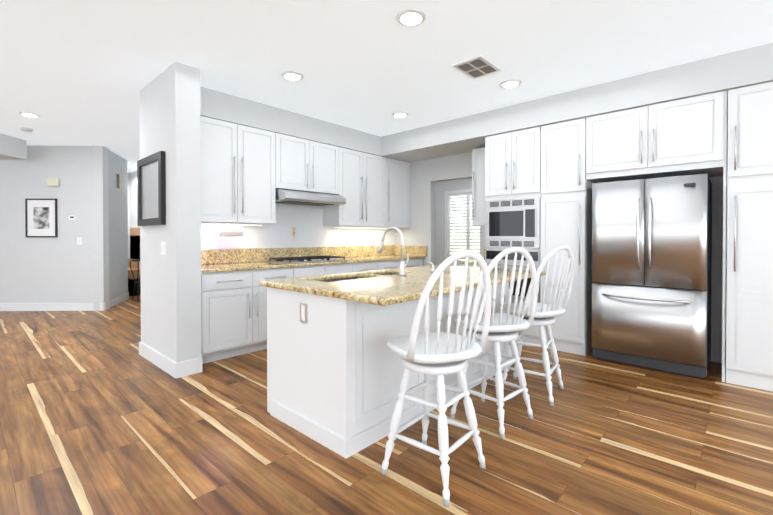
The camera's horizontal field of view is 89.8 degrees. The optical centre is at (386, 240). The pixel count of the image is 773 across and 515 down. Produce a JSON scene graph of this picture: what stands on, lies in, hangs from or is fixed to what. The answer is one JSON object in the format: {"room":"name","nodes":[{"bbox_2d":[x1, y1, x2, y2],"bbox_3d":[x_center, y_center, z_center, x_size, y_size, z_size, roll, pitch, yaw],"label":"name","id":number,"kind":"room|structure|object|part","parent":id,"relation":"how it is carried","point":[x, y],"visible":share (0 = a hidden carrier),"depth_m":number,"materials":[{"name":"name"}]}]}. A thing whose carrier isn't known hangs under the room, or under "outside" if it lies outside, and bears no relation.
{"room":"kitchen","nodes":[
{"label":"kitchen","id":0,"kind":"room"},
{"bbox_2d":[0,145,108,309],"bbox_3d":[-5.631,-0.206,6.495,1.832,2.740,0.140,0,1,-1],"label":"wall","id":1,"kind":"structure","parent":0,"point":[59,269],"depth_m":6.43,"materials":[{"name":"grey paint"}]},
{"bbox_2d":[25,199,57,236],"bbox_3d":[-5.705,-0.376,6.410,0.500,0.640,0.025,0,1,-1],"label":"framed picture","id":2,"kind":"object","parent":1,"relation":"attached to","point":[41,217],"visible":0.88,"depth_m":6.41,"materials":[{"name":"black"}]},
{"bbox_2d":[0,303,103,310],"bbox_3d":[-5.629,1.099,6.429,1.832,0.130,0.015,0,1,-1],"label":"baseboard","id":3,"kind":"structure","parent":1,"relation":"attached to","point":[46,306],"depth_m":6.42,"materials":[{"name":"white wood"}]},
{"bbox_2d":[47,178,59,185],"bbox_3d":[-5.495,-0.966,6.397,0.180,0.120,0.050,0,1,-1],"label":"door chime","id":4,"kind":"object","parent":1,"relation":"attached to","point":[53,181],"visible":1,"depth_m":6.37,"materials":[{"name":"beige plastic"}]},
{"bbox_2d":[68,215,75,219],"bbox_3d":[-5.205,-0.386,6.422,0.110,0.070,0.024,0,1,-1],"label":"thermostat","id":5,"kind":"object","parent":1,"relation":"attached to","point":[71,217],"visible":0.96,"depth_m":6.41,"materials":[{"name":"white plastic"}]},
{"bbox_2d":[77,237,81,244],"bbox_3d":[-5.095,0.004,6.436,0.080,0.120,0.008,0,1,-1],"label":"light switch","id":6,"kind":"object","parent":1,"relation":"attached to","point":[79,240],"visible":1,"depth_m":6.43,"materials":[{"name":"white plastic"}]},
{"bbox_2d":[93,145,127,310],"bbox_3d":[-4.987,-0.211,7.043,0.140,2.740,1.302,0,1,-19],"label":"wall","id":7,"kind":"structure","parent":0,"point":[118,242],"depth_m":6.83,"materials":[{"name":"grey paint"}]},
{"bbox_2d":[104,292,128,310],"bbox_3d":[-4.914,1.094,7.079,0.015,0.130,1.302,0,1,-19],"label":"baseboard","id":8,"kind":"structure","parent":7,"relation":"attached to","point":[118,300],"depth_m":7.06,"materials":[{"name":"white wood"}]},
{"bbox_2d":[115,172,122,191],"bbox_3d":[-4.962,-1.093,7.201,0.014,0.320,0.400,0,1,-19],"label":"air vent","id":9,"kind":"object","parent":7,"relation":"in","point":[119,181],"visible":0.96,"depth_m":7.14,"materials":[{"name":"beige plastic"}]},
{"bbox_2d":[127,173,129,258],"bbox_3d":[-5.609,-0.235,9.778,0.140,2.740,3.500,0,1,43],"label":"wall","id":10,"kind":"structure","parent":0,"point":[128,181],"depth_m":9.15,"materials":[{"name":"grey paint"}]},
{"bbox_2d":[130,171,139,227],"bbox_3d":[-3.787,-0.212,7.185,6.050,2.740,0.140,0,1,43],"label":"wall","id":11,"kind":"structure","parent":0,"point":[133,199],"depth_m":8.99,"materials":[{"name":"grey paint"}]},
{"bbox_2d":[139,61,383,362],"bbox_3d":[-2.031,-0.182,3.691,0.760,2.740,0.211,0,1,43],"label":"wall","id":12,"kind":"structure","parent":0,"point":[174,272],"depth_m":3.46,"materials":[{"name":"grey paint"}]},
{"bbox_2d":[137,151,165,225],"bbox_3d":[-2.279,-0.480,3.744,0.700,0.665,0.040,0,1,43],"label":"mirror","id":13,"kind":"object","parent":12,"relation":"attached to","point":[151,190],"visible":1,"depth_m":3.71,"materials":[{"name":"black mirror"}]},
{"bbox_2d":[139,342,176,378],"bbox_3d":[-2.194,1.123,3.699,1.025,0.130,0.015,0,1,43],"label":"baseboard","id":14,"kind":"structure","parent":12,"relation":"attached to","point":[161,361],"depth_m":3.64,"materials":[{"name":"white wood"}]},
{"bbox_2d":[161,242,165,254],"bbox_3d":[-2.046,0.070,3.558,0.120,0.120,0.008,0,1,43],"label":"light switch","id":15,"kind":"object","parent":12,"relation":"attached to","point":[163,248],"visible":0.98,"depth_m":3.55,"materials":[{"name":"white plastic"}]},
{"bbox_2d":[177,357,201,377],"bbox_3d":[-1.746,1.125,3.441,0.015,0.130,0.211,0,1,43],"label":"baseboard","id":16,"kind":"structure","parent":12,"relation":"attached to","point":[189,367],"depth_m":3.43,"materials":[{"name":"white wood"}]},
{"bbox_2d":[201,203,393,249],"bbox_3d":[-1.051,-0.269,5.320,0.002,0.714,3.512,0,1,43],"label":"backsplash","id":17,"kind":"structure","parent":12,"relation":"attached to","point":[306,222],"depth_m":5.15,"materials":[{"name":"white"}]},
{"bbox_2d":[201,116,409,227],"bbox_3d":[-0.909,-0.737,5.183,0.386,1.065,3.508,0,1,43],"label":"upper cabinet","id":18,"kind":"object","parent":12,"relation":"attached to","point":[246,171],"visible":0.94,"depth_m":4.65,"materials":[{"name":"white wood"}]},
{"bbox_2d":[202,225,243,235],"bbox_3d":[-1.813,-0.121,4.329,0.209,0.148,0.395,0,1,43],"label":"paper towel holder","id":19,"kind":"object","parent":18,"relation":"attached to","point":[226,231],"visible":0.88,"depth_m":4.26,"materials":[{"name":"white"}]},
{"bbox_2d":[201,222,262,225],"bbox_3d":[-1.756,-0.185,4.280,0.130,0.020,0.800,0,1,43],"label":"under-cabinet light","id":20,"kind":"object","parent":18,"relation":"attached to","point":[215,223],"depth_m":4.24,"materials":[{"name":"white plastic"}]},
{"bbox_2d":[275,189,345,205],"bbox_3d":[-1.036,-0.544,4.949,0.517,0.147,0.925,0,1,43],"label":"range hood","id":21,"kind":"object","parent":18,"relation":"attached to","point":[285,196],"visible":0.85,"depth_m":4.76,"materials":[{"name":"grey metal"}]},
{"bbox_2d":[333,226,388,228],"bbox_3d":[-0.287,-0.199,5.883,0.130,0.020,1.250,0,1,43],"label":"under-cabinet light","id":22,"kind":"object","parent":18,"relation":"attached to","point":[333,226],"depth_m":5.63,"materials":[{"name":"white plastic"}]},
{"bbox_2d":[201,245,426,264],"bbox_3d":[-0.794,0.173,5.086,0.697,0.164,3.509,0,1,43],"label":"backsplash","id":23,"kind":"structure","parent":12,"relation":"attached to","point":[216,256],"depth_m":5.13,"materials":[{"name":"beige stone"}]},
{"bbox_2d":[0,295,772,514],"bbox_3d":[-2.184,1.224,2.989,16.500,0.060,17.500,0,1,43],"label":"floor","id":24,"kind":"structure","parent":0,"point":[99,415],"depth_m":2.27,"materials":[{"name":"brown wood"}]},
{"bbox_2d":[128,227,140,295],"bbox_3d":[-5.551,0.424,8.707,1.300,1.440,1.890,0,1,43],"label":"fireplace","id":25,"kind":"structure","parent":24,"relation":"on","point":[134,243],"depth_m":8.64,"materials":[{"name":"brown wood"}]},
{"bbox_2d":[130,259,140,299],"bbox_3d":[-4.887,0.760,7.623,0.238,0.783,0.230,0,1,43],"label":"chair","id":26,"kind":"object","parent":24,"relation":"on","point":[137,281],"visible":0.79,"depth_m":7.60,"materials":[{"name":"black"}]},
{"bbox_2d":[201,267,300,363],"bbox_3d":[-1.624,0.744,4.231,0.636,0.880,1.119,0,1,43],"label":"base cabinet","id":27,"kind":"object","parent":24,"relation":"on","point":[234,311],"depth_m":3.89,"materials":[{"name":"white wood"}]},
{"bbox_2d":[201,255,424,272],"bbox_3d":[-0.811,0.275,5.102,0.652,0.038,3.509,0,1,43],"label":"countertop","id":28,"kind":"structure","parent":27,"relation":"on","point":[215,268],"depth_m":4.45,"materials":[{"name":"beige stone"}]},
{"bbox_2d":[266,256,348,263],"bbox_3d":[-0.984,0.233,4.912,0.510,0.047,0.910,0,1,43],"label":"gas cooktop","id":29,"kind":"object","parent":28,"relation":"in","point":[302,259],"visible":1,"depth_m":4.76,"materials":[{"name":"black metal"}]},
{"bbox_2d":[301,263,356,276],"bbox_3d":[-0.980,0.738,4.933,0.636,0.880,1.015,0,1,43],"label":"base cabinet","id":30,"kind":"object","parent":24,"relation":"on","point":[306,271],"depth_m":4.75,"materials":[{"name":"white wood"}]},
{"bbox_2d":[357,261,380,271],"bbox_3d":[-0.518,0.734,5.438,0.636,0.880,0.585,0,1,43],"label":"base cabinet","id":31,"kind":"object","parent":24,"relation":"on","point":[367,266],"depth_m":5.27,"materials":[{"name":"white wood"}]},
{"bbox_2d":[267,274,508,458],"bbox_3d":[0.139,0.753,3.194,0.901,0.879,2.052,0,1,43],"label":"kitchen island","id":32,"kind":"object","parent":24,"relation":"on","point":[335,369],"visible":0.52,"depth_m":2.37,"materials":[{"name":"white wood"}]},
{"bbox_2d":[260,265,545,305],"bbox_3d":[0.271,0.293,3.077,1.190,0.038,2.130,0,1,43],"label":"island countertop","id":33,"kind":"structure","parent":32,"relation":"on","point":[379,287],"depth_m":2.52,"materials":[{"name":"beige stone"}]},
{"bbox_2d":[324,274,392,281],"bbox_3d":[-0.176,0.425,3.094,0.324,0.224,0.994,0,1,43],"label":"undermount sink","id":34,"kind":"object","parent":33,"relation":"in","point":[346,279],"visible":0.1,"depth_m":3.14,"materials":[{"name":"silver metal"}]},
{"bbox_2d":[378,226,408,275],"bbox_3d":[0.054,0.078,3.155,0.298,0.387,0.104,0,1,43],"label":"faucet","id":35,"kind":"object","parent":33,"relation":"on","point":[403,265],"visible":1,"depth_m":3.06,"materials":[{"name":"silver metal"}]},
{"bbox_2d":[426,262,434,271],"bbox_3d":[0.386,0.228,3.378,0.093,0.083,0.044,0,1,43],"label":"soap dispenser","id":36,"kind":"object","parent":33,"relation":"on","point":[433,268],"visible":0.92,"depth_m":3.35,"materials":[{"name":"silver metal"}]},
{"bbox_2d":[381,260,404,269],"bbox_3d":[-0.197,0.730,5.788,0.636,0.880,0.595,0,1,43],"label":"base cabinet","id":37,"kind":"object","parent":24,"relation":"on","point":[395,264],"depth_m":5.59,"materials":[{"name":"white wood"}]},
{"bbox_2d":[405,259,422,267],"bbox_3d":[0.148,0.727,6.164,0.636,0.880,0.655,0,1,43],"label":"base cabinet","id":38,"kind":"object","parent":24,"relation":"on","point":[412,262],"depth_m":6.01,"materials":[{"name":"white wood"}]},
{"bbox_2d":[381,250,491,506],"bbox_3d":[0.264,0.621,1.998,0.546,1.165,0.525,0,1,43],"label":"stool","id":39,"kind":"object","parent":24,"relation":"on","point":[438,354],"visible":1,"depth_m":1.88,"materials":[{"name":"white paint"}]},
{"bbox_3d":[0.264,0.309,1.995,0.546,0.541,0.525,0,1,43],"label":"seat","id":40,"kind":"part","parent":39,"relation":"part of","materials":[{"name":"white paint"}]},
{"bbox_2d":[461,264,478,266],"bbox_3d":[1.301,0.736,5.119,0.355,0.879,0.636,0,1,43],"label":"base cabinet","id":41,"kind":"object","parent":24,"relation":"on","point":[469,265],"depth_m":4.92,"materials":[{"name":"white wood"}]},
{"bbox_2d":[460,259,484,263],"bbox_3d":[1.295,0.275,5.110,0.353,0.038,0.652,0,1,43],"label":"countertop","id":42,"kind":"structure","parent":41,"relation":"on","point":[469,262],"depth_m":4.95,"materials":[{"name":"beige stone"}]},
{"bbox_2d":[450,247,536,438],"bbox_3d":[0.719,0.616,2.591,0.550,1.165,0.540,0,1,43],"label":"stool","id":43,"kind":"object","parent":24,"relation":"on","point":[503,327],"visible":0.88,"depth_m":2.45,"materials":[{"name":"white paint"}]},
{"bbox_3d":[0.719,0.304,2.589,0.550,0.541,0.540,0,1,43],"label":"seat","id":44,"kind":"part","parent":43,"relation":"part of","materials":[{"name":"white paint"}]},
{"bbox_2d":[517,326,540,344],"bbox_3d":[1.671,0.958,4.758,0.664,0.440,0.671,0,1,43],"label":"base cabinet","id":45,"kind":"object","parent":24,"relation":"on","point":[532,330],"depth_m":4.35,"materials":[{"name":"white wood"}]},
{"bbox_2d":[499,245,573,405],"bbox_3d":[1.170,0.612,3.042,0.544,1.165,0.518,0,1,43],"label":"stool","id":46,"kind":"object","parent":24,"relation":"on","point":[546,314],"visible":0.75,"depth_m":2.92,"materials":[{"name":"white paint"}]},
{"bbox_3d":[1.170,0.300,3.039,0.544,0.541,0.518,0,1,43],"label":"seat","id":47,"kind":"part","parent":46,"relation":"part of","materials":[{"name":"white paint"}]},
{"bbox_2d":[537,117,596,355],"bbox_3d":[2.083,-0.040,4.374,0.485,2.444,0.668,0,1,43],"label":"tall cabinet","id":48,"kind":"object","parent":24,"relation":"on","point":[559,169],"depth_m":4.09,"materials":[{"name":"white wood"}]},
{"bbox_2d":[485,197,539,247],"bbox_3d":[1.658,-0.201,4.734,0.660,0.564,0.647,0,1,43],"label":"built-in microwave","id":49,"kind":"object","parent":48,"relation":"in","point":[509,223],"visible":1,"depth_m":4.48,"materials":[{"name":"silver metal"}]},
{"bbox_2d":[592,174,711,378],"bbox_3d":[2.590,0.310,3.801,0.882,1.755,0.818,0,1,43],"label":"refrigerator","id":50,"kind":"object","parent":24,"relation":"on","point":[651,266],"visible":1,"depth_m":3.51,"materials":[{"name":"grey metal"}]},
{"bbox_2d":[721,82,772,391],"bbox_3d":[3.336,-0.030,3.225,0.795,2.444,0.668,0,1,43],"label":"tall cabinet","id":51,"kind":"object","parent":24,"relation":"on","point":[747,172],"depth_m":3.14,"materials":[{"name":"white wood"}]},
{"bbox_2d":[0,0,772,172],"bbox_3d":[-2.184,-1.575,2.964,16.500,0.060,17.500,0,1,43],"label":"ceiling","id":52,"kind":"structure","parent":0,"point":[78,72],"depth_m":3.17,"materials":[{"name":"paint"}]},
{"bbox_2d":[0,133,26,159],"bbox_3d":[-5.830,-1.409,4.474,0.450,0.300,3.211,0,1,-1],"label":"header beam","id":53,"kind":"structure","parent":52,"relation":"attached to","point":[13,148],"depth_m":5.88,"materials":[{"name":"grey paint"}]},
{"bbox_2d":[21,127,33,131],"bbox_3d":[-5.023,-1.549,5.417,0.136,0.034,0.134,0,1,43],"label":"smoke detector","id":54,"kind":"object","parent":52,"relation":"attached to","point":[25,129],"visible":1,"depth_m":5.39,"materials":[{"name":"white plastic"}]},
{"bbox_2d":[18,112,39,117],"bbox_3d":[-4.408,-1.553,4.786,0.210,0.015,0.210,0,1,43],"label":"recessed light","id":55,"kind":"object","parent":52,"relation":"in","point":[30,114],"visible":1,"depth_m":4.76,"materials":[{"name":"white"}]},
{"bbox_2d":[201,86,380,155],"bbox_3d":[-1.160,-1.418,4.933,0.352,0.290,2.814,0,1,43],"label":"soffit beam","id":56,"kind":"structure","parent":52,"relation":"attached to","point":[219,105],"depth_m":4.59,"materials":[{"name":"grey paint"}]},
{"bbox_2d":[281,71,303,80],"bbox_3d":[-0.883,-1.543,3.644,0.210,0.015,0.210,0,1,43],"label":"recessed light","id":57,"kind":"object","parent":52,"relation":"in","point":[292,75],"visible":0.96,"depth_m":3.62,"materials":[{"name":"white"}]},
{"bbox_2d":[392,112,408,117],"bbox_3d":[0.171,-1.553,4.794,0.210,0.015,0.210,0,1,43],"label":"recessed light","id":58,"kind":"object","parent":52,"relation":"in","point":[400,114],"visible":0.96,"depth_m":4.76,"materials":[{"name":"white"}]},
{"bbox_2d":[396,9,425,26],"bbox_3d":[0.171,-1.534,2.678,0.210,0.015,0.210,0,1,43],"label":"recessed light","id":59,"kind":"object","parent":52,"relation":"in","point":[411,17],"visible":0.98,"depth_m":2.65,"materials":[{"name":"white"}]},
{"bbox_2d":[452,55,500,78],"bbox_3d":[0.809,-1.542,3.463,0.280,0.013,0.380,0,1,43],"label":"ceiling vent","id":60,"kind":"object","parent":52,"relation":"in","point":[479,66],"visible":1,"depth_m":3.44,"materials":[{"name":"white metal"}]},
{"bbox_2d":[500,79,521,87],"bbox_3d":[1.225,-1.544,3.828,0.210,0.015,0.210,0,1,43],"label":"recessed light","id":61,"kind":"object","parent":52,"relation":"in","point":[511,83],"visible":0.94,"depth_m":3.80,"materials":[{"name":"white"}]},
{"bbox_2d":[381,42,772,162],"bbox_3d":[3.215,-1.403,3.307,9.000,0.290,0.700,0,1,43],"label":"soffit beam","id":62,"kind":"structure","parent":52,"relation":"attached to","point":[751,66],"depth_m":3.90,"materials":[{"name":"grey paint"}]},
{"bbox_2d":[435,178,471,265],"bbox_3d":[2.202,-0.227,8.872,6.000,2.740,0.120,0,1,43],"label":"wall","id":63,"kind":"structure","parent":0,"point":[441,187],"depth_m":9.56,"materials":[{"name":"grey paint"}]},
{"bbox_2d":[445,189,479,265],"bbox_3d":[1.911,-0.299,9.071,1.240,1.800,0.072,0,1,43],"label":"window","id":64,"kind":"structure","parent":63,"relation":"in","point":[465,193],"depth_m":9.23,"materials":[{"name":"white"}]},
{"bbox_2d":[485,249,539,302],"bbox_3d":[1.639,0.421,4.719,0.660,0.631,0.701,0,1,43],"label":"wall oven","id":65,"kind":"object","parent":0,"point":[491,255],"visible":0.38,"depth_m":4.44,"materials":[{"name":"silver metal"}]},
{"bbox_2d":[394,152,722,362],"bbox_3d":[3.494,-0.181,3.622,9.000,2.740,0.125,0,1,43],"label":"wall","id":66,"kind":"structure","parent":0,"point":[425,175],"depth_m":5.89,"materials":[{"name":"grey paint"}]},
{"bbox_2d":[472,147,484,225],"bbox_3d":[1.395,-0.715,5.208,0.355,1.021,0.358,0,1,43],"label":"upper cabinet","id":67,"kind":"object","parent":66,"relation":"attached to","point":[478,155],"depth_m":5.13,"materials":[{"name":"white wood"}]},
{"bbox_2d":[485,126,540,200],"bbox_3d":[1.672,-0.876,4.743,0.664,0.779,0.668,0,1,43],"label":"upper cabinet","id":68,"kind":"object","parent":66,"relation":"attached to","point":[512,159],"depth_m":4.48,"materials":[{"name":"white wood"}]},
{"bbox_2d":[589,91,724,182],"bbox_3d":[2.652,-0.943,3.844,1.060,0.630,0.668,0,1,43],"label":"upper cabinet","id":69,"kind":"object","parent":66,"relation":"attached to","point":[686,136],"depth_m":3.55,"materials":[{"name":"white wood"}]},
{"label":"outside","id":70,"kind":"structure","parent":0,"visible":0},
{"bbox_2d":[451,195,479,259],"bbox_3d":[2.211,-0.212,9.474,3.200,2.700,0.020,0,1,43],"label":"window blinds","id":71,"kind":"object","parent":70,"point":[462,228],"depth_m":9.76,"materials":[{"name":"white plastic"}]}
]}

